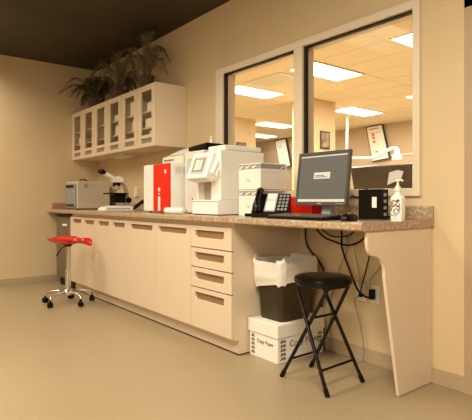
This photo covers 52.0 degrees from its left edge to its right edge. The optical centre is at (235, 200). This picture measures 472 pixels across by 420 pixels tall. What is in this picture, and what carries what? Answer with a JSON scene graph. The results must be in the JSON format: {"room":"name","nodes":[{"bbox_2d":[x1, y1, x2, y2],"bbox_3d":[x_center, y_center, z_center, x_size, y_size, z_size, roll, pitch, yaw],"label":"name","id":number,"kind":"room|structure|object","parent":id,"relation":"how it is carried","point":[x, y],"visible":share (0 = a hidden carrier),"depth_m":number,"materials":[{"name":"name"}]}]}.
{"room":"medical laboratory","nodes":[
{"label":"medical laboratory","id":0,"kind":"room"},
{"bbox_2d":[0,54,96,278],"bbox_3d":[-4.021,-0.355,4.884,5.400,2.970,0.120,0,0,-38],"label":"wall","id":1,"kind":"structure","parent":0,"point":[37,164],"depth_m":6.01,"materials":[{"name":"paint"}]},
{"bbox_2d":[0,274,59,286],"bbox_3d":[-3.986,0.985,4.830,5.388,0.090,0.008,0,0,-38],"label":"baseboard","id":2,"kind":"structure","parent":1,"relation":"attached to","point":[45,278],"depth_m":5.96,"materials":[{"name":"plastic"}]},
{"bbox_2d":[0,0,229,70],"bbox_3d":[-1.041,-1.790,1.109,5.400,0.100,9.500,0,0,-38],"label":"ceiling","id":3,"kind":"structure","parent":0,"point":[72,33],"depth_m":4.79,"materials":[{"name":"paint"}]},
{"bbox_2d":[0,281,471,419],"bbox_3d":[-1.041,1.080,1.109,5.400,0.100,9.500,0,0,-38],"label":"floor","id":4,"kind":"structure","parent":0,"point":[98,359],"depth_m":2.82,"materials":[{"name":"plastic"}]},
{"bbox_2d":[57,214,75,288],"bbox_3d":[-1.837,0.599,5.957,0.602,0.862,0.542,0,0,-38],"label":"mini fridge","id":5,"kind":"object","parent":4,"relation":"on","point":[63,220],"visible":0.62,"depth_m":5.83,"materials":[{"name":"grey metal"}]},
{"bbox_2d":[42,236,94,307],"bbox_3d":[-1.667,0.698,4.859,0.502,0.664,0.511,0,0,-38],"label":"stool","id":6,"kind":"object","parent":4,"relation":"on","point":[67,241],"visible":1,"depth_m":4.83,"materials":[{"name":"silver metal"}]},
{"bbox_2d":[71,214,101,299],"bbox_3d":[-1.424,0.591,5.448,0.619,0.878,0.746,0,0,-38],"label":"base cabinet","id":7,"kind":"object","parent":4,"relation":"on","point":[83,257],"visible":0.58,"depth_m":5.22,"materials":[{"name":"beige laminate"}]},
{"bbox_2d":[96,216,133,312],"bbox_3d":[-0.966,0.591,4.868,0.619,0.878,0.730,0,0,-38],"label":"base cabinet","id":8,"kind":"object","parent":4,"relation":"on","point":[111,231],"visible":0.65,"depth_m":4.65,"materials":[{"name":"beige laminate"}]},
{"bbox_2d":[128,217,197,338],"bbox_3d":[-0.415,0.591,4.170,0.619,0.878,1.050,0,0,-38],"label":"base cabinet","id":9,"kind":"object","parent":4,"relation":"on","point":[159,250],"visible":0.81,"depth_m":3.92,"materials":[{"name":"beige laminate"}]},
{"bbox_2d":[47,209,433,231],"bbox_3d":[-0.632,0.130,4.414,0.658,0.040,4.813,0,0,-38],"label":"countertop","id":10,"kind":"structure","parent":9,"relation":"on","point":[360,225],"depth_m":2.84,"materials":[{"name":"stone"}]},
{"bbox_2d":[52,203,71,208],"bbox_3d":[-2.102,0.070,6.309,0.577,0.080,0.016,0,0,-38],"label":"side splash","id":11,"kind":"object","parent":10,"relation":"on","point":[54,205],"visible":0.3,"depth_m":6.18,"materials":[{"name":"laminate"}]},
{"bbox_2d":[66,179,108,209],"bbox_3d":[-1.859,-0.078,6.025,0.443,0.376,0.388,0,0,-38],"label":"sterilizer","id":12,"kind":"object","parent":10,"relation":"on","point":[80,194],"visible":0.93,"depth_m":5.87,"materials":[{"name":"grey metal"}]},
{"bbox_2d":[98,169,134,210],"bbox_3d":[-1.266,-0.109,5.097,0.367,0.438,0.165,0,0,-38],"label":"microscope","id":13,"kind":"object","parent":10,"relation":"on","point":[124,197],"visible":0.98,"depth_m":5.07,"materials":[{"name":"white plastic"}]},
{"bbox_2d":[133,199,143,209],"bbox_3d":[-0.984,0.040,4.911,0.112,0.114,0.156,0,0,-38],"label":"coiled cord","id":14,"kind":"object","parent":10,"relation":"on","point":[141,201],"visible":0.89,"depth_m":4.86,"materials":[{"name":"black plastic"}]},
{"bbox_2d":[144,162,184,212],"bbox_3d":[-0.555,-0.106,4.376,0.389,0.432,0.472,0,0,-38],"label":"laboratory analyser","id":15,"kind":"object","parent":10,"relation":"on","point":[164,183],"visible":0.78,"depth_m":4.16,"materials":[{"name":"white plastic"}]},
{"bbox_2d":[163,148,190,162],"bbox_3d":[-0.480,-0.403,4.392,0.232,0.161,0.360,0,0,-38],"label":"printer","id":16,"kind":"object","parent":15,"relation":"on","point":[177,157],"visible":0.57,"depth_m":4.29,"materials":[{"name":"white plastic"}]},
{"bbox_2d":[175,167,184,173],"bbox_3d":[-0.433,-0.259,4.173,0.210,0.054,0.003,0,0,-38],"label":"vent grille","id":17,"kind":"object","parent":15,"relation":"attached to","point":[178,170],"depth_m":4.14,"materials":[{"name":"white plastic"}]},
{"bbox_2d":[164,207,186,213],"bbox_3d":[-0.488,0.083,3.909,0.247,0.054,0.053,0,0,40],"label":"paper roll","id":18,"kind":"object","parent":10,"relation":"on","point":[168,210],"visible":0.98,"depth_m":3.88,"materials":[{"name":"white paper"}]},
{"bbox_2d":[185,150,207,213],"bbox_3d":[-0.233,-0.150,4.103,0.303,0.520,0.280,0,0,-38],"label":"tower","id":19,"kind":"object","parent":10,"relation":"on","point":[190,187],"visible":0.23,"depth_m":4.06,"materials":[{"name":"white plastic"}]},
{"bbox_2d":[189,142,224,151],"bbox_3d":[-0.247,-0.446,4.130,0.210,0.071,0.261,0,0,-38],"label":"document tray","id":20,"kind":"object","parent":19,"relation":"on","point":[204,146],"visible":0.66,"depth_m":4.03,"materials":[{"name":"plastic"}]},
{"bbox_2d":[187,145,263,215],"bbox_3d":[-0.089,-0.152,3.761,0.519,0.525,0.335,0,0,-38],"label":"blood analyser","id":21,"kind":"object","parent":10,"relation":"on","point":[215,172],"visible":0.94,"depth_m":3.60,"materials":[{"name":"white plastic"}]},
{"bbox_2d":[208,145,260,152],"bbox_3d":[-0.009,-0.393,3.773,0.360,0.045,0.215,0,0,-38],"label":"hood","id":22,"kind":"object","parent":21,"relation":"attached to","point":[227,148],"depth_m":3.66,"materials":[{"name":"white plastic"}]},
{"bbox_2d":[239,190,286,215],"bbox_3d":[0.194,0.018,3.502,0.257,0.184,0.242,0,0,-38],"label":"carton","id":23,"kind":"object","parent":10,"relation":"on","point":[246,197],"visible":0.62,"depth_m":3.45,"materials":[{"name":"white cardboard"}]},
{"bbox_2d":[239,163,286,189],"bbox_3d":[0.194,-0.169,3.502,0.257,0.184,0.242,0,0,-38],"label":"carton","id":24,"kind":"object","parent":23,"relation":"on","point":[253,176],"visible":0.95,"depth_m":3.41,"materials":[{"name":"white cardboard"}]},
{"bbox_2d":[245,187,290,216],"bbox_3d":[0.202,0.010,3.196,0.294,0.199,0.188,0,0,18],"label":"desk phone","id":25,"kind":"object","parent":10,"relation":"on","point":[264,205],"visible":0.96,"depth_m":3.17,"materials":[{"name":"black plastic"}]},
{"bbox_2d":[267,213,340,220],"bbox_3d":[0.390,0.094,2.843,0.165,0.032,0.450,0,0,-38],"label":"keyboard","id":26,"kind":"object","parent":10,"relation":"on","point":[293,216],"visible":0.99,"depth_m":2.76,"materials":[{"name":"black plastic"}]},
{"bbox_2d":[291,197,321,213],"bbox_3d":[0.483,0.042,3.375,0.120,0.135,0.230,0,0,-38],"label":"file box","id":27,"kind":"object","parent":10,"relation":"on","point":[305,209],"visible":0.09,"depth_m":3.31,"materials":[{"name":"plastic"}]},
{"bbox_2d":[304,228,324,306],"bbox_3d":[0.545,0.441,3.369,0.023,0.580,0.199,0,0,-38],"label":"cable","id":28,"kind":"object","parent":10,"relation":"hanging from","point":[312,253],"visible":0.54,"depth_m":3.39,"materials":[{"name":"black plastic"}]},
{"bbox_2d":[295,149,352,215],"bbox_3d":[0.547,-0.097,2.991,0.192,0.413,0.412,0,0,-38],"label":"computer monitor","id":29,"kind":"object","parent":10,"relation":"on","point":[324,177],"visible":0.91,"depth_m":2.96,"materials":[{"name":"grey plastic"}]},
{"bbox_2d":[321,229,354,237],"bbox_3d":[0.654,0.195,3.159,0.009,0.093,0.376,0,0,-38],"label":"cable","id":30,"kind":"object","parent":10,"relation":"hanging from","point":[321,229],"visible":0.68,"depth_m":3.15,"materials":[{"name":"black plastic"}]},
{"bbox_2d":[330,231,346,350],"bbox_3d":[0.685,0.589,3.243,0.009,0.874,0.155,0,0,-36],"label":"cable","id":31,"kind":"object","parent":10,"relation":"hanging from","point":[346,231],"visible":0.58,"depth_m":3.26,"materials":[{"name":"black plastic"}]},
{"bbox_2d":[316,229,363,245],"bbox_3d":[0.675,0.221,3.180,0.012,0.148,0.502,0,0,-38],"label":"cable","id":32,"kind":"object","parent":10,"relation":"hanging from","point":[318,231],"visible":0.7,"depth_m":3.16,"materials":[{"name":"black plastic"}]},
{"bbox_2d":[340,213,357,221],"bbox_3d":[0.603,0.089,2.578,0.120,0.042,0.072,0,0,-38],"label":"computer mouse","id":33,"kind":"object","parent":10,"relation":"on","point":[346,217],"visible":1,"depth_m":2.54,"materials":[{"name":"black plastic"}]},
{"bbox_2d":[348,231,360,287],"bbox_3d":[0.761,0.358,3.141,0.107,0.414,0.020,0,0,42],"label":"cable","id":34,"kind":"object","parent":10,"relation":"hanging from","point":[348,231],"visible":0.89,"depth_m":3.12,"materials":[{"name":"grey plastic"}]},
{"bbox_2d":[340,230,368,297],"bbox_3d":[0.755,0.381,3.105,0.025,0.460,0.225,0,0,-38],"label":"cable","id":35,"kind":"object","parent":10,"relation":"hanging from","point":[359,292],"visible":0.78,"depth_m":3.13,"materials":[{"name":"black plastic"}]},
{"bbox_2d":[360,256,369,291],"bbox_3d":[0.824,0.375,3.051,0.010,0.448,0.113,0,0,-41],"label":"cable","id":36,"kind":"object","parent":10,"relation":"hanging from","point":[369,256],"visible":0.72,"depth_m":3.06,"materials":[{"name":"black plastic"}]},
{"bbox_2d":[358,189,390,220],"bbox_3d":[0.780,0.023,2.724,0.080,0.174,0.180,0,0,-38],"label":"computer","id":37,"kind":"object","parent":10,"relation":"on","point":[372,203],"visible":0.98,"depth_m":2.69,"materials":[{"name":"black plastic"}]},
{"bbox_2d":[369,264,380,289],"bbox_3d":[0.862,0.353,2.983,0.018,0.403,0.092,0,0,-38],"label":"cable","id":38,"kind":"object","parent":10,"relation":"hanging from","point":[380,264],"visible":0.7,"depth_m":3.00,"materials":[{"name":"grey plastic"}]},
{"bbox_2d":[391,179,404,220],"bbox_3d":[0.880,-0.003,2.627,0.045,0.225,0.076,0,0,-38],"label":"pump bottle","id":39,"kind":"object","parent":10,"relation":"on","point":[397,200],"visible":1,"depth_m":2.61,"materials":[{"name":"white plastic"}]},
{"bbox_2d":[191,221,297,354],"bbox_3d":[0.063,0.591,3.564,0.619,0.878,0.492,0,0,-38],"label":"base cabinet","id":40,"kind":"object","parent":4,"relation":"on","point":[224,293],"visible":0.8,"depth_m":3.31,"materials":[{"name":"beige laminate"}]},
{"bbox_2d":[248,312,324,363],"bbox_3d":[0.343,0.907,3.274,0.439,0.246,0.289,0,0,-38],"label":"box","id":41,"kind":"object","parent":4,"relation":"on","point":[273,341],"visible":0.81,"depth_m":3.14,"materials":[{"name":"white cardboard"}]},
{"bbox_2d":[253,253,317,321],"bbox_3d":[0.335,0.574,3.264,0.371,0.419,0.307,0,0,-38],"label":"waste bin","id":42,"kind":"object","parent":41,"relation":"on","point":[274,275],"visible":0.91,"depth_m":3.15,"materials":[{"name":"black plastic"}]},
{"bbox_2d":[280,272,364,396],"bbox_3d":[0.479,0.723,2.756,0.383,0.621,0.419,0,0,-38],"label":"folding stool","id":43,"kind":"object","parent":4,"relation":"on","point":[326,281],"visible":1,"depth_m":2.67,"materials":[{"name":"black metal"}]},
{"bbox_2d":[364,227,431,396],"bbox_3d":[0.868,0.591,2.553,0.590,0.879,0.019,0,0,-38],"label":"end panel","id":44,"kind":"object","parent":4,"relation":"on","point":[404,256],"visible":0.96,"depth_m":2.58,"materials":[{"name":"beige laminate"}]},
{"bbox_2d":[235,117,255,146],"bbox_3d":[0.012,-0.549,12.679,0.850,3.159,0.560,0,0,-38],"label":"wall column","id":45,"kind":"structure","parent":0,"point":[245,128],"depth_m":12.53,"materials":[{"name":"paint"}]},
{"bbox_2d":[236,142,245,145],"bbox_3d":[0.136,-1.330,12.402,0.320,0.320,0.027,0,0,-38],"label":"wall picture","id":46,"kind":"object","parent":45,"relation":"attached to","point":[237,143],"visible":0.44,"depth_m":12.37},
{"bbox_2d":[97,0,463,375],"bbox_3d":[-1.927,-0.550,6.702,0.140,3.360,19.620,0,0,-38],"label":"wall","id":47,"kind":"structure","parent":0,"point":[235,31],"depth_m":3.14,"materials":[{"name":"paint"}]},
{"bbox_2d":[72,82,185,161],"bbox_3d":[-1.313,-0.820,5.531,0.343,0.600,2.214,0,0,-38],"label":"upper cabinet","id":48,"kind":"object","parent":47,"relation":"attached to","point":[168,112],"visible":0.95,"depth_m":5.07,"materials":[{"name":"beige laminate"}]},
{"bbox_2d":[75,128,91,134],"bbox_3d":[-1.762,-0.873,6.120,0.291,0.016,0.695,0,0,-38],"label":"shelf","id":49,"kind":"object","parent":48,"relation":"attached to","point":[88,131],"depth_m":6.25,"materials":[{"name":"beige laminate"}]},
{"bbox_2d":[75,141,91,146],"bbox_3d":[-1.762,-0.713,6.120,0.291,0.016,0.695,0,0,-38],"label":"shelf","id":50,"kind":"object","parent":48,"relation":"attached to","point":[88,144],"depth_m":6.20,"materials":[{"name":"beige laminate"}]},
{"bbox_2d":[79,137,91,143],"bbox_3d":[-1.918,-0.761,6.219,0.145,0.080,0.150,0,0,-38],"label":"box","id":51,"kind":"object","parent":48,"relation":"on","point":[87,138],"visible":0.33,"depth_m":6.17,"materials":[{"name":"cardboard"}]},
{"bbox_2d":[58,76,115,107],"bbox_3d":[-1.837,-1.346,5.996,0.622,0.452,0.835,0,0,-38],"label":"potted fern","id":52,"kind":"object","parent":48,"relation":"on","point":[95,95],"visible":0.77,"depth_m":6.00,"materials":[{"name":"green plant"}]},
{"bbox_2d":[87,99,104,107],"bbox_3d":[-1.753,-1.185,6.063,0.209,0.130,0.212,0,0,-38],"label":"pot","id":53,"kind":"object","parent":52,"relation":"attached to","point":[91,102],"depth_m":5.98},
{"bbox_2d":[98,120,117,128],"bbox_3d":[-1.304,-0.873,5.540,0.291,0.016,0.695,0,0,-38],"label":"shelf","id":54,"kind":"object","parent":48,"relation":"attached to","point":[113,124],"depth_m":5.63,"materials":[{"name":"beige laminate"}]},
{"bbox_2d":[98,135,117,141],"bbox_3d":[-1.304,-0.713,5.540,0.291,0.016,0.695,0,0,-38],"label":"shelf","id":55,"kind":"object","parent":48,"relation":"attached to","point":[114,138],"depth_m":5.62,"materials":[{"name":"beige laminate"}]},
{"bbox_2d":[88,51,139,97],"bbox_3d":[-1.385,-1.393,5.450,0.562,0.545,0.680,0,0,-38],"label":"potted fern","id":56,"kind":"object","parent":48,"relation":"on","point":[123,80],"visible":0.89,"depth_m":5.45,"materials":[{"name":"green plant"}]},
{"bbox_2d":[110,89,128,97],"bbox_3d":[-1.332,-1.185,5.529,0.209,0.130,0.212,0,0,-38],"label":"pot","id":57,"kind":"object","parent":56,"relation":"attached to","point":[114,92],"depth_m":5.44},
{"bbox_2d":[111,153,136,158],"bbox_3d":[-1.268,-0.500,5.464,0.158,0.038,0.340,0,0,-38],"label":"lamp","id":58,"kind":"object","parent":48,"relation":"attached to","point":[122,155],"visible":1,"depth_m":5.37,"materials":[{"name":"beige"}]},
{"bbox_2d":[126,110,151,120],"bbox_3d":[-0.846,-0.873,4.960,0.291,0.016,0.695,0,0,-38],"label":"shelf","id":59,"kind":"object","parent":48,"relation":"attached to","point":[147,114],"depth_m":5.02,"materials":[{"name":"beige laminate"}]},
{"bbox_2d":[126,126,151,135],"bbox_3d":[-0.846,-0.713,4.960,0.291,0.016,0.695,0,0,-38],"label":"shelf","id":60,"kind":"object","parent":48,"relation":"attached to","point":[145,131],"depth_m":5.02,"materials":[{"name":"beige laminate"}]},
{"bbox_2d":[109,30,169,86],"bbox_3d":[-0.962,-1.417,4.865,0.530,0.594,0.885,0,0,-38],"label":"potted fern","id":61,"kind":"object","parent":48,"relation":"on","point":[145,59],"visible":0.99,"depth_m":4.90,"materials":[{"name":"green plant"}]},
{"bbox_2d":[139,74,154,86],"bbox_3d":[-0.918,-1.200,4.989,0.157,0.160,0.159,0,0,-38],"label":"pot","id":62,"kind":"object","parent":61,"relation":"attached to","point":[145,79],"depth_m":4.93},
{"bbox_2d":[131,101,147,115],"bbox_3d":[-0.995,-0.951,5.046,0.150,0.140,0.160,0,0,-38],"label":"box","id":63,"kind":"object","parent":48,"relation":"on","point":[144,104],"visible":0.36,"depth_m":5.00,"materials":[{"name":"cardboard"}]},
{"bbox_2d":[145,118,151,127],"bbox_3d":[-0.792,-0.763,4.772,0.131,0.085,0.181,0,0,-38],"label":"box","id":64,"kind":"object","parent":48,"relation":"on","point":[148,122],"visible":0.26,"depth_m":4.75,"materials":[{"name":"cardboard"}]},
{"bbox_2d":[147,101,151,110],"bbox_3d":[-0.779,-0.923,4.777,0.145,0.085,0.130,0,0,-38],"label":"box","id":65,"kind":"object","parent":48,"relation":"on","point":[149,104],"visible":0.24,"depth_m":4.75,"materials":[{"name":"cardboard"}]},
{"bbox_2d":[134,187,137,196],"bbox_3d":[-1.154,-0.102,5.587,0.027,0.115,0.070,0,0,-38],"label":"wall outlet","id":66,"kind":"object","parent":47,"relation":"attached to","point":[135,188],"visible":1,"depth_m":5.56,"materials":[{"name":"white plastic"}]},
{"bbox_2d":[98,203,433,219],"bbox_3d":[-0.381,0.070,4.612,0.020,0.080,4.813,0,0,-38],"label":"backsplash","id":67,"kind":"structure","parent":47,"relation":"attached to","point":[411,212],"depth_m":2.84,"materials":[{"name":"stone"}]},
{"bbox_2d":[216,0,420,196],"bbox_3d":[0.492,-0.598,3.608,0.147,1.145,1.995,0,0,-38],"label":"window","id":68,"kind":"structure","parent":47,"relation":"in","point":[302,50],"depth_m":3.52,"materials":[{"name":"beige wood"}]},
{"bbox_2d":[356,282,365,300],"bbox_3d":[0.806,0.589,3.119,0.008,0.113,0.072,0,0,-38],"label":"wall outlet","id":69,"kind":"object","parent":47,"relation":"attached to","point":[363,290],"visible":0.74,"depth_m":3.11,"materials":[{"name":"white plastic"}]},
{"bbox_3d":[0.800,0.606,3.103,0.020,0.024,0.026,0,0,-38],"label":"plug","id":70,"kind":"object","parent":69,"relation":"attached to","visible":0},
{"bbox_2d":[354,296,363,361],"bbox_3d":[0.787,0.818,3.096,0.074,0.420,0.040,0,0,32],"label":"cable","id":71,"kind":"object","parent":70,"relation":"hanging from","point":[357,296],"visible":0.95,"depth_m":3.08,"materials":[{"name":"grey plastic"}]},
{"bbox_2d":[370,285,379,303],"bbox_3d":[0.870,0.589,3.038,0.008,0.113,0.072,0,0,-38],"label":"wall outlet","id":72,"kind":"object","parent":47,"relation":"attached to","point":[376,300],"visible":0.7,"depth_m":3.02,"materials":[{"name":"white plastic"}]},
{"bbox_2d":[369,289,374,299],"bbox_3d":[0.850,0.587,3.027,0.036,0.062,0.028,0,0,-38],"label":"plug","id":73,"kind":"object","parent":72,"relation":"attached to","point":[372,291],"visible":1,"depth_m":3.02,"materials":[{"name":"plastic"}]},
{"bbox_2d":[323,337,463,392],"bbox_3d":[0.849,0.987,3.065,0.010,0.087,1.210,0,0,-38],"label":"baseboard","id":74,"kind":"structure","parent":47,"relation":"attached to","point":[443,378],"depth_m":3.00,"materials":[{"name":"plastic"}]},
{"bbox_2d":[464,0,471,395],"bbox_3d":[1.590,-0.045,2.234,0.156,2.150,1.008,0,0,-38],"label":"door","id":75,"kind":"structure","parent":47,"relation":"in","point":[467,3],"depth_m":2.56,"materials":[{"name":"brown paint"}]},
{"bbox_2d":[292,98,334,189],"bbox_3d":[1.683,-0.549,10.482,0.750,3.159,0.560,0,0,-38],"label":"wall column","id":76,"kind":"structure","parent":0,"point":[324,111],"depth_m":10.32,"materials":[{"name":"paint"}]},
{"bbox_2d":[320,131,329,149],"bbox_3d":[1.889,-1.280,10.269,0.290,0.380,0.027,0,0,-38],"label":"wall picture","id":77,"kind":"object","parent":76,"relation":"attached to","point":[324,135],"visible":1,"depth_m":10.25},
{"bbox_2d":[322,133,328,147],"bbox_3d":[1.897,-1.280,10.260,0.220,0.300,0.003,0,0,-38],"label":"print","id":78,"kind":"object","parent":77,"relation":"attached to","point":[325,136],"depth_m":10.26},
{"bbox_2d":[235,19,411,141],"bbox_3d":[1.568,-2.178,9.538,8.860,0.104,19.500,0,0,-38],"label":"ceiling","id":79,"kind":"structure","parent":0,"point":[386,65],"depth_m":8.96,"materials":[{"name":"tile"}]},
{"bbox_2d":[235,84,285,98],"bbox_3d":[0.328,-2.116,9.463,1.220,0.017,0.600,0,0,-38],"label":"recessed light","id":80,"kind":"object","parent":79,"relation":"in","point":[239,89],"visible":0.76,"depth_m":9.46,"materials":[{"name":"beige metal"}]},
{"bbox_2d":[256,134,277,137],"bbox_3d":[0.735,-2.116,15.823,1.220,0.017,0.600,0,0,-38],"label":"recessed light","id":81,"kind":"object","parent":79,"relation":"in","point":[257,135],"visible":0.51,"depth_m":15.97,"materials":[{"name":"white plastic"}]},
{"bbox_2d":[245,72,293,87],"bbox_3d":[0.674,-2.116,8.564,0.590,0.017,0.920,0,0,-38],"label":"ceiling vent","id":82,"kind":"object","parent":79,"relation":"in","point":[277,79],"visible":0.8,"depth_m":8.53,"materials":[{"name":"white plastic"}]},
{"bbox_2d":[256,121,291,128],"bbox_3d":[1.080,-2.116,13.611,1.220,0.017,0.600,0,0,-38],"label":"recessed light","id":83,"kind":"object","parent":79,"relation":"in","point":[266,124],"visible":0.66,"depth_m":13.63,"materials":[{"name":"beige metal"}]},
{"bbox_2d":[288,61,364,81],"bbox_3d":[1.496,-2.116,7.974,1.210,0.017,0.605,0,0,-38],"label":"recessed light","id":84,"kind":"object","parent":79,"relation":"in","point":[321,70],"visible":0.89,"depth_m":7.99,"materials":[{"name":"white plastic"}]},
{"bbox_2d":[343,116,350,148],"label":"pole","id":85,"kind":"object","parent":79,"relation":"hanging from","point":[346,117],"depth_m":12.26,"materials":[{"name":"white plastic"}]},
{"bbox_2d":[335,106,384,116],"bbox_3d":[2.919,-2.116,11.546,1.250,0.017,0.620,0,0,-38],"label":"recessed light","id":86,"kind":"object","parent":79,"relation":"in","point":[351,110],"visible":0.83,"depth_m":11.49,"materials":[{"name":"white plastic"}]},
{"bbox_2d":[389,32,411,47],"bbox_3d":[2.669,-2.116,6.489,1.210,0.017,0.610,0,0,-38],"label":"recessed light","id":87,"kind":"object","parent":79,"relation":"in","point":[404,39],"visible":0.29,"depth_m":6.35,"materials":[{"name":"white plastic"}]},
{"bbox_2d":[256,120,411,190],"bbox_3d":[5.093,-0.550,12.319,0.120,3.360,19.700,0,0,-38],"label":"wall","id":88,"kind":"structure","parent":0,"point":[398,134],"depth_m":14.06,"materials":[{"name":"paint"}]},
{"bbox_2d":[275,138,291,166],"bbox_3d":[1.626,-1.603,16.526,0.108,1.025,0.800,0,0,-38],"label":"poster board","id":89,"kind":"object","parent":88,"relation":"attached to","point":[282,148],"visible":0.9,"depth_m":16.46,"materials":[{"name":"white paper"}]},
{"bbox_2d":[352,147,401,160],"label":"lamp","id":90,"kind":"object","parent":88,"relation":"hanging from","point":[396,156],"depth_m":11.29,"materials":[{"name":"white plastic"}]},
{"bbox_2d":[366,124,390,161],"bbox_3d":[3.983,-1.605,13.539,0.108,1.030,0.790,0,0,-38],"label":"poster board","id":91,"kind":"object","parent":88,"relation":"attached to","point":[376,135],"visible":1,"depth_m":13.50,"materials":[{"name":"white paper"}]},
{"bbox_2d":[367,153,411,156],"bbox_3d":[5.032,-1.235,12.271,0.034,0.050,19.500,0,0,-38],"label":"trim","id":92,"kind":"structure","parent":88,"relation":"attached to","point":[402,153],"depth_m":12.94,"materials":[{"name":"beige metal"}]},
{"bbox_3d":[1.568,1.080,9.538,8.860,0.100,19.500,0,0,-38],"label":"floor","id":93,"kind":"structure","parent":0,"visible":0},
{"bbox_3d":[1.119,0.655,3.578,0.650,0.750,1.500,0,0,-38],"label":"desk","id":94,"kind":"object","parent":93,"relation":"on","visible":0},
{"bbox_2d":[351,163,411,188],"bbox_3d":[1.081,0.015,3.449,0.210,0.530,0.495,0,0,-38],"label":"partition","id":95,"kind":"object","parent":94,"relation":"on","point":[370,177],"visible":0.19,"depth_m":3.40,"materials":[{"name":"brown fabric"}]},
{"bbox_2d":[387,170,403,184],"bbox_3d":[1.081,-0.157,3.293,0.023,0.100,0.142,0,0,-34],"label":"paper sheet","id":96,"kind":"object","parent":95,"relation":"on","point":[397,174],"visible":0.85,"depth_m":3.29,"materials":[{"name":"white paper"}]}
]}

